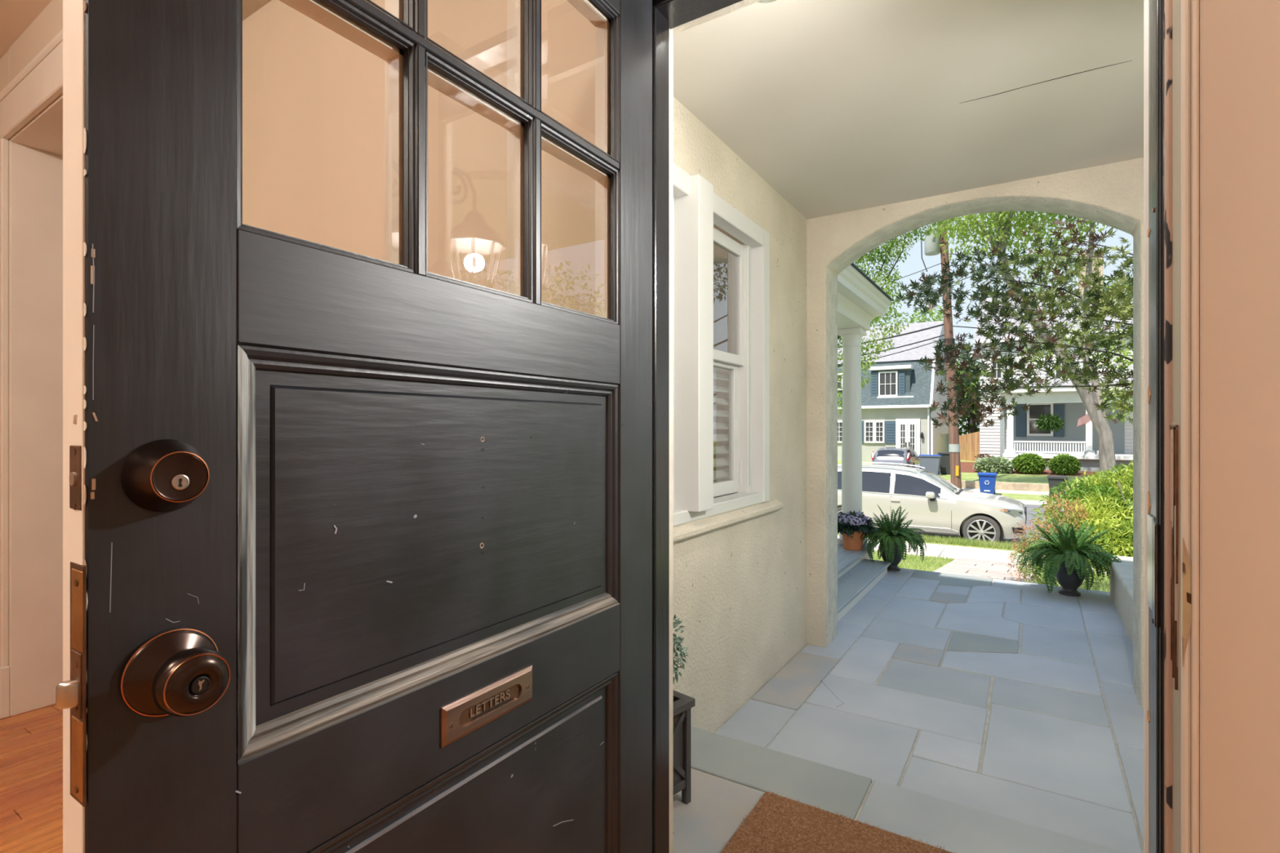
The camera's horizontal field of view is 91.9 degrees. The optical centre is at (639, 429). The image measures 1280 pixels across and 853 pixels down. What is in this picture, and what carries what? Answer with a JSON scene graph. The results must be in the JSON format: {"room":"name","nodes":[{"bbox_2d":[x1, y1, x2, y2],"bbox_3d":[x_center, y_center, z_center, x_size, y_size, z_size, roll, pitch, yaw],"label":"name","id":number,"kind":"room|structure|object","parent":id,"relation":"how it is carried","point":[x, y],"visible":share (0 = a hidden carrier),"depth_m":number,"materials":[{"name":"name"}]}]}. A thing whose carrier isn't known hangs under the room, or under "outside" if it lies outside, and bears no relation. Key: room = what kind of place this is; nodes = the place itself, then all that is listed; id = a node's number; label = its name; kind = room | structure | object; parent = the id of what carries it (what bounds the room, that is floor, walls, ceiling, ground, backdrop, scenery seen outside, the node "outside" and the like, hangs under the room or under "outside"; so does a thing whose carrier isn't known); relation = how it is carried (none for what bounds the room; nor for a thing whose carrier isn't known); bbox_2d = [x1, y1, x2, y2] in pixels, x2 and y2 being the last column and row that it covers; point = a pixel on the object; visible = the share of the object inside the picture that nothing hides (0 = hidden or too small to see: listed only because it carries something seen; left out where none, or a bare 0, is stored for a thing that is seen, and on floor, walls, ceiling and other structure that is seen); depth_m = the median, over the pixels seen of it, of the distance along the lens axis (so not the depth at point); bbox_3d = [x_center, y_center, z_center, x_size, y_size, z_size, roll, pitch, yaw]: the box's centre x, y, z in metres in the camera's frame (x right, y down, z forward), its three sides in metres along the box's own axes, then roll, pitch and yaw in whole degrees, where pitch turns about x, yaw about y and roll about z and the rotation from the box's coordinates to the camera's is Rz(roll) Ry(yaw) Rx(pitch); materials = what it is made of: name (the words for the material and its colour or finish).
{"room":"entrance hall","nodes":[
{"label":"entrance hall","id":0,"kind":"room"},
{"bbox_2d":[0,48,10,666],"bbox_3d":[-3.104,-0.180,3.131,1.800,2.640,0.505,0,0,33],"label":"wall","id":1,"kind":"structure","parent":0,"point":[5,60],"depth_m":2.44,"materials":[{"name":"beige paint"}]},
{"bbox_2d":[0,137,10,719],"bbox_3d":[-2.539,-0.005,2.454,0.136,2.270,0.032,0,0,33],"label":"trim","id":2,"kind":"structure","parent":1,"relation":"attached to","point":[5,669],"depth_m":2.42,"materials":[{"name":"beige paint"}]},
{"bbox_2d":[0,28,62,139],"bbox_3d":[-2.151,-1.226,2.207,1.070,0.172,0.030,0,0,33],"label":"trim","id":3,"kind":"structure","parent":1,"relation":"attached to","point":[39,83],"depth_m":2.21,"materials":[{"name":"beige paint"}]},
{"bbox_2d":[0,0,52,58],"bbox_3d":[-0.828,-1.550,0.747,8.200,0.100,7.570,0,0,33],"label":"ceiling","id":4,"kind":"structure","parent":0,"point":[15,15],"depth_m":2.25,"materials":[{"name":"beige paint"}]},
{"bbox_2d":[9,140,62,716],"bbox_3d":[-2.343,-0.005,2.647,0.008,2.270,0.503,0,0,33],"label":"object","id":5,"kind":"structure","parent":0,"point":[36,175],"depth_m":2.50,"materials":[{"name":"beige paint"}]},
{"bbox_2d":[9,0,62,139],"bbox_3d":[-2.008,-1.320,2.432,0.800,0.360,0.505,0,0,33],"label":"wall","id":6,"kind":"structure","parent":0,"point":[49,23],"depth_m":2.26,"materials":[{"name":"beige paint"}]},
{"bbox_2d":[10,95,62,155],"bbox_3d":[-2.005,-1.136,2.431,0.794,0.008,0.503,0,0,33],"label":"ceiling","id":7,"kind":"structure","parent":6,"relation":"attached to","point":[44,132],"depth_m":2.36,"materials":[{"name":"beige paint"}]},
{"bbox_2d":[242,0,271,20],"bbox_3d":[-2.796,-3.500,3.056,10.000,4.200,0.300,0,0,33],"label":"ceiling","id":8,"kind":"structure","parent":0,"point":[249,6],"depth_m":2.05,"materials":[{"name":"beige paint"}]},
{"bbox_2d":[242,0,595,315],"bbox_3d":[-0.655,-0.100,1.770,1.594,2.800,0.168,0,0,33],"label":"window panes","id":9,"kind":"structure","parent":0,"point":[313,98],"depth_m":1.60,"materials":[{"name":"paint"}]},
{"bbox_2d":[55,0,652,852],"bbox_3d":[-0.208,0.110,0.852,0.114,2.011,0.885,0,0,33],"label":"door","id":10,"kind":"structure","parent":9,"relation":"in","point":[357,548],"depth_m":0.69,"materials":[{"name":"black paint"}]},
{"bbox_2d":[652,2,669,852],"bbox_3d":[0.014,0.119,1.304,0.038,2.082,0.132,0,0,33],"label":"trim","id":11,"kind":"structure","parent":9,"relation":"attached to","point":[660,25],"depth_m":1.31,"materials":[{"name":"black paint"}]},
{"bbox_2d":[669,28,673,852],"bbox_3d":[0.056,0.117,1.378,0.026,2.085,0.036,0,0,33],"label":"trim","id":12,"kind":"structure","parent":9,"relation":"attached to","point":[671,31],"depth_m":1.38,"materials":[{"name":"white paint"}]},
{"bbox_2d":[0,704,1126,852],"bbox_3d":[-0.901,1.215,0.633,8.200,0.170,7.300,0,0,33],"label":"floor","id":13,"kind":"structure","parent":0,"point":[729,775],"depth_m":1.91,"materials":[{"name":"stone"}]},
{"bbox_2d":[673,614,694,804],"bbox_3d":[-0.002,0.801,1.911,0.302,0.697,0.298,0,0,-29],"label":"planter","id":14,"kind":"object","parent":13,"relation":"on","point":[682,704],"visible":0.05,"depth_m":1.89,"materials":[{"name":"grey paint"}]},
{"bbox_2d":[717,791,956,852],"bbox_3d":[0.572,1.138,1.502,0.797,0.022,0.581,0,0,33],"label":"doormat","id":15,"kind":"object","parent":13,"relation":"on","point":[777,824],"visible":1,"depth_m":1.73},
{"bbox_2d":[673,96,806,733],"bbox_3d":[0.291,0.215,2.746,0.140,2.970,2.455,0,0,33],"label":"wall","id":16,"kind":"structure","parent":0,"point":[740,588],"depth_m":3.05,"materials":[{"name":"beige paint"}]},
{"bbox_2d":[673,163,769,526],"bbox_3d":[0.194,-0.322,2.547,0.200,1.384,1.585,0,0,33],"label":"window","id":17,"kind":"structure","parent":16,"relation":"in","point":[696,207],"depth_m":2.52,"materials":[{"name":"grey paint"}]},
{"bbox_2d":[713,366,731,497],"bbox_3d":[0.345,-0.010,3.017,0.057,0.700,0.620,0,0,33],"label":"shutter","id":18,"kind":"object","parent":17,"relation":"attached to","point":[722,473],"visible":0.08,"depth_m":3.10,"materials":[{"name":"white paint"}]},
{"bbox_2d":[673,499,782,542],"bbox_3d":[0.264,0.401,2.550,0.045,0.056,1.785,0,0,33],"label":"trim","id":19,"kind":"structure","parent":16,"relation":"attached to","point":[695,528],"depth_m":2.67,"materials":[{"name":"beige paint"}]},
{"bbox_2d":[841,529,865,550],"bbox_3d":[1.984,1.021,5.767,0.220,0.188,0.220,0,0,33],"label":"pot","id":20,"kind":"object","parent":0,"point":[853,542],"depth_m":5.69,"materials":[{"name":"ceramic"}]},
{"bbox_2d":[837,542,875,578],"bbox_3d":[0.456,1.508,5.834,2.900,0.785,2.390,0,0,33],"label":"deck","id":21,"kind":"object","parent":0,"point":[846,559],"visible":0.02,"depth_m":5.45,"materials":[{"name":"white paint"}]},
{"bbox_2d":[837,327,867,545],"bbox_3d":[2.066,0.072,6.035,0.240,2.085,0.240,0,0,33],"label":"porch column","id":22,"kind":"structure","parent":21,"relation":"on","point":[851,436],"depth_m":5.96,"materials":[{"name":"white paint"}]},
{"bbox_2d":[837,510,876,550],"bbox_3d":[1.982,0.929,5.767,0.424,0.372,0.390,0,0,18],"label":"hydrangea","id":23,"kind":"object","parent":21,"relation":"on","point":[853,531],"visible":0.96,"depth_m":5.68,"materials":[{"name":"plant"}]},
{"bbox_2d":[837,559,890,621],"bbox_3d":[1.632,1.350,4.847,0.265,0.300,1.980,0,0,33],"label":"step","id":24,"kind":"structure","parent":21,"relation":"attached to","point":[855,583],"depth_m":4.92,"materials":[{"name":"white paint"}]},
{"bbox_2d":[837,262,893,330],"bbox_3d":[0.532,-1.300,5.814,3.050,0.660,2.440,0,0,33],"label":"porch roof","id":25,"kind":"structure","parent":0,"point":[860,300],"depth_m":5.36,"materials":[{"name":"white"}]},
{"bbox_2d":[673,0,1143,219],"bbox_3d":[1.164,-1.329,2.338,2.050,0.122,2.745,0,0,33],"label":"ceiling","id":26,"kind":"structure","parent":0,"point":[838,106],"depth_m":2.31,"materials":[{"name":"paint"}]},
{"bbox_2d":[757,0,776,3],"bbox_3d":[0.280,-1.040,1.370,0.144,0.150,0.162,0,0,33],"label":"lamp","id":27,"kind":"object","parent":26,"relation":"attached to","point":[773,0],"visible":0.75,"depth_m":1.42,"materials":[{"name":"white paint"}]},
{"bbox_2d":[713,157,1143,707],"bbox_3d":[0.880,0.050,3.987,4.300,3.300,0.270,0,0,33],"label":"wall","id":28,"kind":"structure","parent":0,"point":[1111,194],"depth_m":3.64,"materials":[{"name":"beige paint"}]},
{"bbox_2d":[715,568,1143,852],"bbox_3d":[1.768,1.599,3.287,2.050,0.602,4.995,0,0,33],"label":"floor","id":29,"kind":"structure","parent":0,"point":[1015,700],"depth_m":2.91,"materials":[{"name":"stone"}]},
{"bbox_2d":[861,503,926,571],"bbox_3d":[2.313,0.998,5.724,0.634,0.604,0.608,0,0,23],"label":"potted fern","id":30,"kind":"object","parent":29,"relation":"on","point":[892,537],"visible":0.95,"depth_m":5.61,"materials":[{"name":"plant"}]},
{"bbox_2d":[1016,515,1121,596],"bbox_3d":[3.373,0.998,4.874,0.694,0.605,0.681,0,0,33],"label":"potted fern","id":31,"kind":"object","parent":29,"relation":"on","point":[1068,559],"visible":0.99,"depth_m":4.79,"materials":[{"name":"plant"}]},
{"bbox_2d":[1053,575,1110,591],"bbox_3d":[3.995,1.441,5.215,0.906,0.489,0.784,0,0,33],"label":"grass tuft","id":32,"kind":"object","parent":29,"relation":"on","point":[1109,575],"visible":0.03,"depth_m":5.33,"materials":[{"name":"green plant"}]},
{"bbox_2d":[968,520,994,542],"bbox_3d":[7.615,2.292,13.796,0.500,0.500,0.005,0,0,33],"label":"wheel","id":33,"kind":"object","parent":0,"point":[975,531],"depth_m":13.78,"materials":[{"name":"silver metal"}]},
{"bbox_2d":[1108,555,1133,644],"bbox_3d":[3.224,1.442,3.901,0.275,0.915,2.105,0,0,33],"label":"wall","id":34,"kind":"structure","parent":0,"point":[1121,573],"depth_m":4.21,"materials":[{"name":"beige paint"}]},
{"bbox_3d":[0.390,-1.211,1.104,0.884,0.578,0.168,0,0,33],"label":"wall","id":35,"kind":"structure","parent":0,"visible":0},
{"bbox_2d":[652,0,742,29],"bbox_3d":[0.378,-0.905,1.085,0.884,0.039,0.154,0,0,33],"label":"trim","id":36,"kind":"structure","parent":35,"relation":"attached to","point":[677,12],"depth_m":1.30,"materials":[{"name":"black paint"}]},
{"bbox_2d":[672,0,761,35],"bbox_3d":[0.428,-0.916,1.163,0.884,0.048,0.029,0,0,33],"label":"trim","id":37,"kind":"structure","parent":35,"relation":"attached to","point":[743,3],"depth_m":1.33,"materials":[{"name":"white paint"}]},
{"bbox_3d":[1.953,-0.100,0.109,2.822,2.800,0.168,0,0,33],"label":"wall","id":38,"kind":"structure","parent":0,"visible":0},
{"bbox_2d":[1143,0,1148,852],"bbox_3d":[0.798,0.117,0.953,0.034,2.085,0.021,0,0,33],"label":"trim","id":39,"kind":"structure","parent":38,"relation":"attached to","point":[1145,2],"depth_m":0.95,"materials":[{"name":"white paint"}]},
{"bbox_2d":[1146,0,1181,852],"bbox_3d":[0.744,0.119,0.867,0.037,2.082,0.184,0,0,33],"label":"trim","id":40,"kind":"structure","parent":38,"relation":"attached to","point":[1164,230],"depth_m":0.86,"materials":[{"name":"grey paint"}]},
{"bbox_2d":[1181,0,1199,852],"bbox_3d":[0.702,0.050,0.791,0.017,2.160,0.029,0,0,33],"label":"trim","id":41,"kind":"structure","parent":38,"relation":"attached to","point":[1189,8],"depth_m":0.78,"materials":[{"name":"beige paint"}]},
{"bbox_2d":[1199,0,1279,852],"bbox_3d":[0.828,0.005,0.710,0.282,2.250,0.027,0,0,33],"label":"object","id":42,"kind":"structure","parent":38,"relation":"attached to","point":[1239,40],"depth_m":0.76,"materials":[{"name":"pink paint"}]},
{"label":"outside","id":43,"kind":"structure","parent":0,"visible":0},
{"bbox_2d":[961,488,1072,496],"bbox_3d":[15.609,2.665,24.500,120.000,0.310,1.300,0,0,33],"label":"sidewalk","id":44,"kind":"structure","parent":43,"point":[1008,491],"depth_m":24.87,"materials":[{"name":"concrete"}]},
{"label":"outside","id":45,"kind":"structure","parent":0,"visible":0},
{"bbox_2d":[995,493,1062,501],"bbox_3d":[14.641,2.690,22.982,120.000,0.319,2.300,0,0,33],"label":"verge","id":46,"kind":"structure","parent":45,"point":[1016,496],"depth_m":23.31,"materials":[{"name":"green plant"}]},
{"bbox_2d":[920,220,961,488],"bbox_3d":[12.290,-3.585,25.251,1.526,12.654,0.660,0,0,33],"label":"utility pole","id":47,"kind":"object","parent":46,"relation":"on","point":[932,247],"visible":0.55,"depth_m":25.06,"materials":[{"name":"brown wood"}]},
{"bbox_2d":[837,338,942,367],"bbox_3d":[8.370,-2.946,26.090,8.425,1.571,0.034,0,0,12],"label":"power line","id":48,"kind":"object","parent":47,"relation":"attached to","point":[942,339],"visible":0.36,"depth_m":25.57,"materials":[{"name":"black metal"}]},
{"bbox_2d":[837,324,943,347],"bbox_3d":[8.276,-3.653,25.561,8.426,1.364,0.064,0,0,4],"label":"power line","id":49,"kind":"object","parent":47,"relation":"attached to","point":[934,326],"visible":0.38,"depth_m":25.34,"materials":[{"name":"black metal"}]},
{"bbox_2d":[838,334,944,359],"bbox_3d":[8.326,-3.227,25.824,8.412,1.330,0.048,0,0,8],"label":"power line","id":50,"kind":"object","parent":47,"relation":"attached to","point":[942,335],"visible":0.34,"depth_m":25.42,"materials":[{"name":"black metal"}]},
{"bbox_2d":[879,263,939,285],"bbox_3d":[8.479,-5.861,27.206,8.660,1.932,0.026,0,0,26],"label":"power line","id":51,"kind":"object","parent":47,"relation":"attached to","point":[938,264],"visible":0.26,"depth_m":25.71,"materials":[{"name":"black metal"}]},
{"bbox_2d":[952,325,1122,333],"bbox_3d":[17.741,-3.821,23.081,11.009,0.794,0.038,0,0,22],"label":"power line","id":52,"kind":"object","parent":47,"relation":"attached to","point":[953,326],"visible":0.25,"depth_m":24.77,"materials":[{"name":"black metal"}]},
{"bbox_2d":[949,253,1133,257],"bbox_3d":[17.685,-6.534,23.117,11.142,1.258,0.034,0,0,22],"label":"power line","id":53,"kind":"object","parent":47,"relation":"attached to","point":[949,254],"visible":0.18,"depth_m":23.60,"materials":[{"name":"black metal"}]},
{"bbox_2d":[972,348,1132,355],"bbox_3d":[17.758,-3.011,23.071,10.970,0.675,0.038,0,0,22],"label":"power line","id":54,"kind":"object","parent":47,"relation":"attached to","point":[972,348],"visible":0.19,"depth_m":24.38,"materials":[{"name":"black metal"}]},
{"bbox_2d":[977,472,997,494],"bbox_3d":[13.450,2.098,23.946,0.640,0.852,0.787,0,0,33],"label":"wheelie bin","id":55,"kind":"object","parent":46,"relation":"on","point":[987,481],"visible":0.91,"depth_m":23.67,"materials":[{"name":"blue plastic"}]},
{"bbox_2d":[927,211,1133,479],"bbox_3d":[14.715,-5.340,22.808,8.639,15.993,5.741,0,0,-4],"label":"street tree","id":56,"kind":"object","parent":46,"relation":"on","point":[1002,224],"visible":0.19,"depth_m":22.64,"materials":[{"name":"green plant"}]},
{"bbox_2d":[1046,475,1068,497],"bbox_3d":[15.343,2.113,22.739,0.640,0.822,0.787,0,0,33],"label":"wheelie bin","id":57,"kind":"object","parent":46,"relation":"on","point":[1052,480],"visible":0.7,"depth_m":22.49,"materials":[{"name":"grey plastic"}]},
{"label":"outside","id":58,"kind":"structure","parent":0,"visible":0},
{"bbox_3d":[13.707,2.525,32.589,4.100,0.550,10.300,0,0,33],"label":"driveway","id":59,"kind":"object","parent":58,"visible":0},
{"bbox_2d":[871,446,921,469],"bbox_3d":[14.073,1.669,33.718,2.400,1.500,4.728,0,0,33],"label":"car","id":60,"kind":"object","parent":59,"relation":"on","point":[907,455],"visible":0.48,"depth_m":31.95,"materials":[{"name":"grey paint"}]},
{"bbox_2d":[906,452,911,461],"bbox_3d":[13.663,1.383,31.422,0.128,0.433,0.365,0,0,41],"label":"tail lamp","id":61,"kind":"object","parent":60,"relation":"attached to","point":[908,459],"depth_m":31.40,"materials":[{"name":"red plastic"}]},
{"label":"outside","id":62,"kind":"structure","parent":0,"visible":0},
{"bbox_2d":[960,457,974,462],"bbox_3d":[35.193,2.010,55.242,120.000,0.420,49.000,0,0,33],"label":"ground","id":63,"kind":"structure","parent":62,"point":[961,460],"depth_m":37.60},
{"bbox_2d":[871,312,888,326],"bbox_3d":[19.104,-6.160,57.852,7.560,16.145,7.767,0,0,-19],"label":"tree","id":64,"kind":"object","parent":63,"relation":"on","point":[872,322],"visible":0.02,"depth_m":56.25,"materials":[{"name":"green plant"}]},
{"bbox_2d":[837,320,949,461],"bbox_3d":[16.892,-2.417,42.524,7.997,9.399,10.720,0,0,33],"label":"house","id":65,"kind":"structure","parent":63,"relation":"on","point":[895,411],"depth_m":37.96,"materials":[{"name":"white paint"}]},
{"bbox_2d":[861,421,864,443],"bbox_3d":[13.867,0.175,38.540,0.188,1.403,0.070,0,0,33],"label":"shutter","id":66,"kind":"object","parent":65,"relation":"hanging from","point":[862,422],"depth_m":38.49,"materials":[{"name":"blue wood"}]},
{"bbox_2d":[871,372,877,395],"bbox_3d":[14.466,-2.782,38.218,0.406,1.468,0.070,0,0,33],"label":"shutter","id":67,"kind":"object","parent":65,"relation":"hanging from","point":[874,381],"depth_m":38.17,"materials":[{"name":"blue wood"}]},
{"bbox_2d":[884,421,895,443],"bbox_3d":[15.252,0.171,37.657,0.628,1.371,0.070,0,0,33],"label":"shutter","id":68,"kind":"object","parent":65,"relation":"hanging from","point":[890,426],"depth_m":37.63,"materials":[{"name":"blue wood"}]},
{"bbox_2d":[898,372,905,395],"bbox_3d":[15.805,-2.720,37.364,0.353,1.436,0.070,0,0,33],"label":"shutter","id":69,"kind":"object","parent":65,"relation":"hanging from","point":[901,375],"depth_m":37.31,"materials":[{"name":"blue wood"}]},
{"bbox_2d":[907,302,954,323],"bbox_3d":[25.753,-4.991,56.954,5.680,13.781,6.320,0,0,33],"label":"tree","id":70,"kind":"object","parent":63,"relation":"on","point":[939,317],"visible":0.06,"depth_m":56.08,"materials":[{"name":"green plant"}]},
{"bbox_2d":[955,354,979,457],"bbox_3d":[21.995,-1.662,42.292,3.708,7.288,4.377,0,0,-5],"label":"tree","id":71,"kind":"object","parent":63,"relation":"on","point":[971,427],"visible":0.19,"depth_m":41.40,"materials":[{"name":"green plant"}]},
{"bbox_2d":[959,431,979,461],"bbox_3d":[20.114,1.121,37.811,0.104,1.985,2.425,0,0,-1],"label":"fence","id":72,"kind":"object","parent":63,"relation":"on","point":[965,441],"visible":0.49,"depth_m":37.69,"materials":[{"name":"brown wood"}]},
{"bbox_2d":[973,251,1133,471],"bbox_3d":[27.091,-3.822,34.911,14.100,12.657,12.800,0,0,33],"label":"house","id":73,"kind":"structure","parent":63,"relation":"on","point":[1014,436],"depth_m":33.55,"materials":[{"name":"white paint"}]},
{"bbox_2d":[1015,404,1026,436],"bbox_3d":[21.442,-0.493,34.817,0.495,1.831,0.070,0,0,33],"label":"shutter","id":74,"kind":"object","parent":73,"relation":"hanging from","point":[1020,420],"depth_m":34.80,"materials":[{"name":"blue wood"}]},
{"bbox_2d":[1034,403,1064,432],"bbox_3d":[21.237,-0.588,32.093,1.417,1.553,1.269,0,0,33],"label":"hanging fern","id":75,"kind":"object","parent":73,"relation":"hanging from","point":[1045,423],"visible":1,"depth_m":31.92,"materials":[{"name":"green plant"}]},
{"bbox_2d":[1053,404,1064,436],"bbox_3d":[22.942,-0.479,33.861,0.468,1.780,0.070,0,0,33],"label":"shutter","id":76,"kind":"object","parent":73,"relation":"hanging from","point":[1059,409],"depth_m":33.80,"materials":[{"name":"blue wood"}]},
{"bbox_2d":[1076,413,1090,426],"bbox_3d":[22.027,-0.812,29.997,1.450,1.442,0.593,0,0,-11],"label":"flag","id":77,"kind":"object","parent":73,"relation":"attached to","point":[1085,419],"visible":0.27,"depth_m":30.14,"materials":[{"name":"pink fabric"}]},
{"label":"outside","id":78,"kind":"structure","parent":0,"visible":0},
{"bbox_2d":[938,472,1098,484],"bbox_3d":[41.375,2.390,12.740,63.900,0.320,6.050,0,0,33],"label":"lawn","id":79,"kind":"structure","parent":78,"point":[1025,478],"depth_m":28.48,"materials":[{"name":"green plant"}]},
{"bbox_2d":[919,454,942,475],"bbox_3d":[14.243,1.730,30.317,0.960,0.989,0.787,0,0,33],"label":"wheelie bin","id":80,"kind":"object","parent":79,"relation":"on","point":[931,463],"visible":0.77,"depth_m":30.02,"materials":[{"name":"grey plastic"}]},
{"bbox_2d":[937,452,950,474],"bbox_3d":[15.271,1.677,30.848,0.680,1.088,0.787,0,0,33],"label":"wheelie bin","id":81,"kind":"object","parent":79,"relation":"on","point":[944,468],"visible":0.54,"depth_m":30.58,"materials":[{"name":"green plastic"}]},
{"bbox_2d":[946,480,1083,492],"bbox_3d":[39.682,2.450,10.083,63.900,0.500,0.250,0,0,33],"label":"wall","id":82,"kind":"structure","parent":79,"relation":"on","point":[965,484],"depth_m":25.44,"materials":[{"name":"stone"}]},
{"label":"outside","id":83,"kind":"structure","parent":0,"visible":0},
{"bbox_2d":[837,460,871,464],"bbox_3d":[-9.615,2.235,48.188,52.000,0.630,11.050,0,0,33],"label":"lawn","id":84,"kind":"structure","parent":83,"point":[838,461],"depth_m":38.21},
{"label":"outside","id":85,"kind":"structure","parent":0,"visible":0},
{"bbox_2d":[872,548,1110,591],"bbox_3d":[5.239,2.250,8.223,60.000,1.140,7.100,0,0,33],"label":"lawn","id":86,"kind":"structure","parent":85,"point":[874,553],"depth_m":10.15,"materials":[{"name":"green plant"}]},
{"bbox_2d":[894,215,1133,429],"bbox_3d":[6.084,-0.522,6.389,6.271,5.048,3.203,0,0,29],"label":"maple tree","id":87,"kind":"object","parent":86,"relation":"on","point":[992,307],"visible":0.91,"depth_m":6.92,"materials":[{"name":"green plant"}]},
{"bbox_2d":[1006,493,1104,590],"bbox_3d":[3.911,1.193,5.814,0.809,1.162,0.654,0,0,33],"label":"spirea","id":88,"kind":"object","parent":86,"relation":"on","point":[1023,571],"visible":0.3,"depth_m":5.81,"materials":[{"name":"green plant"}]},
{"bbox_2d":[1028,460,1133,577],"bbox_3d":[4.703,0.894,5.643,1.816,1.850,2.041,0,0,4],"label":"shrub","id":89,"kind":"object","parent":86,"relation":"on","point":[1108,501],"visible":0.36,"depth_m":5.86,"materials":[{"name":"green plant"}]},
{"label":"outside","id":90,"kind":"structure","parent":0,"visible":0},
{"bbox_2d":[960,462,1124,476],"bbox_3d":[44.343,2.225,17.399,63.900,0.610,5.000,0,0,33],"label":"mulch bed","id":91,"kind":"object","parent":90,"point":[966,467],"depth_m":31.19,"materials":[{"name":"brown soil"}]},
{"bbox_2d":[974,453,991,460],"bbox_3d":[18.362,1.689,32.915,0.965,0.884,0.979,0,0,-16],"label":"shrub","id":92,"kind":"object","parent":91,"relation":"on","point":[980,455],"visible":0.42,"depth_m":32.90,"materials":[{"name":"plant"}]},
{"bbox_2d":[972,455,1014,474],"bbox_3d":[18.090,1.912,31.671,1.926,1.150,1.881,0,0,33],"label":"hosta","id":93,"kind":"object","parent":91,"relation":"on","point":[1000,465],"visible":0.94,"depth_m":31.21,"materials":[{"name":"green plant"}]},
{"bbox_2d":[1009,452,1048,474],"bbox_3d":[19.470,1.750,30.987,1.672,1.203,1.543,0,0,33],"label":"round bush","id":94,"kind":"object","parent":91,"relation":"on","point":[1023,464],"visible":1,"depth_m":30.61,"materials":[{"name":"green plant"}]},
{"bbox_2d":[1048,453,1081,475],"bbox_3d":[20.724,1.768,30.202,1.427,1.219,1.360,0,0,33],"label":"round bush","id":95,"kind":"object","parent":91,"relation":"on","point":[1061,464],"visible":1,"depth_m":29.89,"materials":[{"name":"green plant"}]},
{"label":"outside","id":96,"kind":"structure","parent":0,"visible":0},
{"bbox_2d":[933,557,1035,583],"bbox_3d":[4.810,2.248,8.705,1.280,1.104,6.852,0,0,33],"label":"path","id":97,"kind":"structure","parent":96,"point":[964,566],"depth_m":9.81,"materials":[{"name":"concrete"}]},
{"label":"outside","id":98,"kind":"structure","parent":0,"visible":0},
{"bbox_2d":[1062,222,1095,266],"bbox_3d":[10.131,-4.276,14.295,0.023,2.240,17.008,0,0,31],"label":"power line","id":99,"kind":"object","parent":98,"point":[1094,222],"visible":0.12,"depth_m":12.05,"materials":[{"name":"black metal"}]},
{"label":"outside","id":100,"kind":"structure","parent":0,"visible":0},
{"bbox_2d":[1069,226,1112,270],"bbox_3d":[10.400,-4.236,14.124,0.023,2.558,17.006,0,0,32],"label":"power line","id":101,"kind":"object","parent":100,"point":[1112,227],"visible":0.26,"depth_m":13.55,"materials":[{"name":"black metal"}]},
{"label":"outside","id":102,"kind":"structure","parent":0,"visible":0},
{"bbox_2d":[837,535,1106,575],"bbox_3d":[7.549,2.656,11.850,60.000,0.328,1.500,0,0,33],"label":"sidewalk","id":103,"kind":"structure","parent":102,"point":[951,551],"depth_m":12.46,"materials":[{"name":"concrete"}]},
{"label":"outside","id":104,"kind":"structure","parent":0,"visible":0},
{"bbox_2d":[918,504,1066,545],"bbox_3d":[11.068,2.820,17.374,120.000,0.300,10.600,0,0,33],"label":"street","id":105,"kind":"structure","parent":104,"point":[1029,507],"depth_m":17.67,"materials":[{"name":"grey asphalt"}]},
{"bbox_2d":[837,217,954,414],"bbox_3d":[5.553,-2.117,18.412,6.965,9.481,2.075,0,0,39],"label":"leafy tree","id":106,"kind":"object","parent":105,"relation":"on","point":[891,245],"visible":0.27,"depth_m":17.47,"materials":[{"name":"green plant"}]},
{"bbox_2d":[837,462,1026,542],"bbox_3d":[6.701,1.794,15.425,4.977,1.851,2.400,0,0,33],"label":"car","id":107,"kind":"object","parent":105,"relation":"on","point":[935,505],"visible":0.64,"depth_m":14.36,"materials":[{"name":"silver metal"}]},
{"bbox_2d":[925,491,935,498],"bbox_3d":[6.643,1.505,14.158,0.190,0.150,0.200,0,0,33],"label":"mirror","id":108,"kind":"object","parent":107,"relation":"attached to","point":[929,495],"depth_m":14.08,"materials":[{"name":"silver metal"}]},
{"bbox_2d":[1024,506,1026,524],"bbox_3d":[8.782,1.960,14.100,0.042,0.300,1.040,0,0,33],"label":"grille","id":109,"kind":"object","parent":107,"relation":"attached to","point":[1025,508],"depth_m":13.97,"materials":[{"name":"black plastic"}]},
{"bbox_2d":[1017,499,1054,506],"bbox_3d":[13.970,2.740,21.928,120.000,0.421,0.200,0,0,33],"label":"kerb","id":110,"kind":"object","parent":105,"relation":"on","point":[1024,501],"visible":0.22,"depth_m":21.96,"materials":[{"name":"concrete"}]},
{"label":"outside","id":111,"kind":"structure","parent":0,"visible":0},
{"bbox_2d":[837,532,1031,551],"bbox_3d":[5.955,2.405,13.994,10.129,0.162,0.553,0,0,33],"label":"grass verge","id":112,"kind":"structure","parent":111,"point":[996,544],"depth_m":13.22,"materials":[{"name":"green plant"}]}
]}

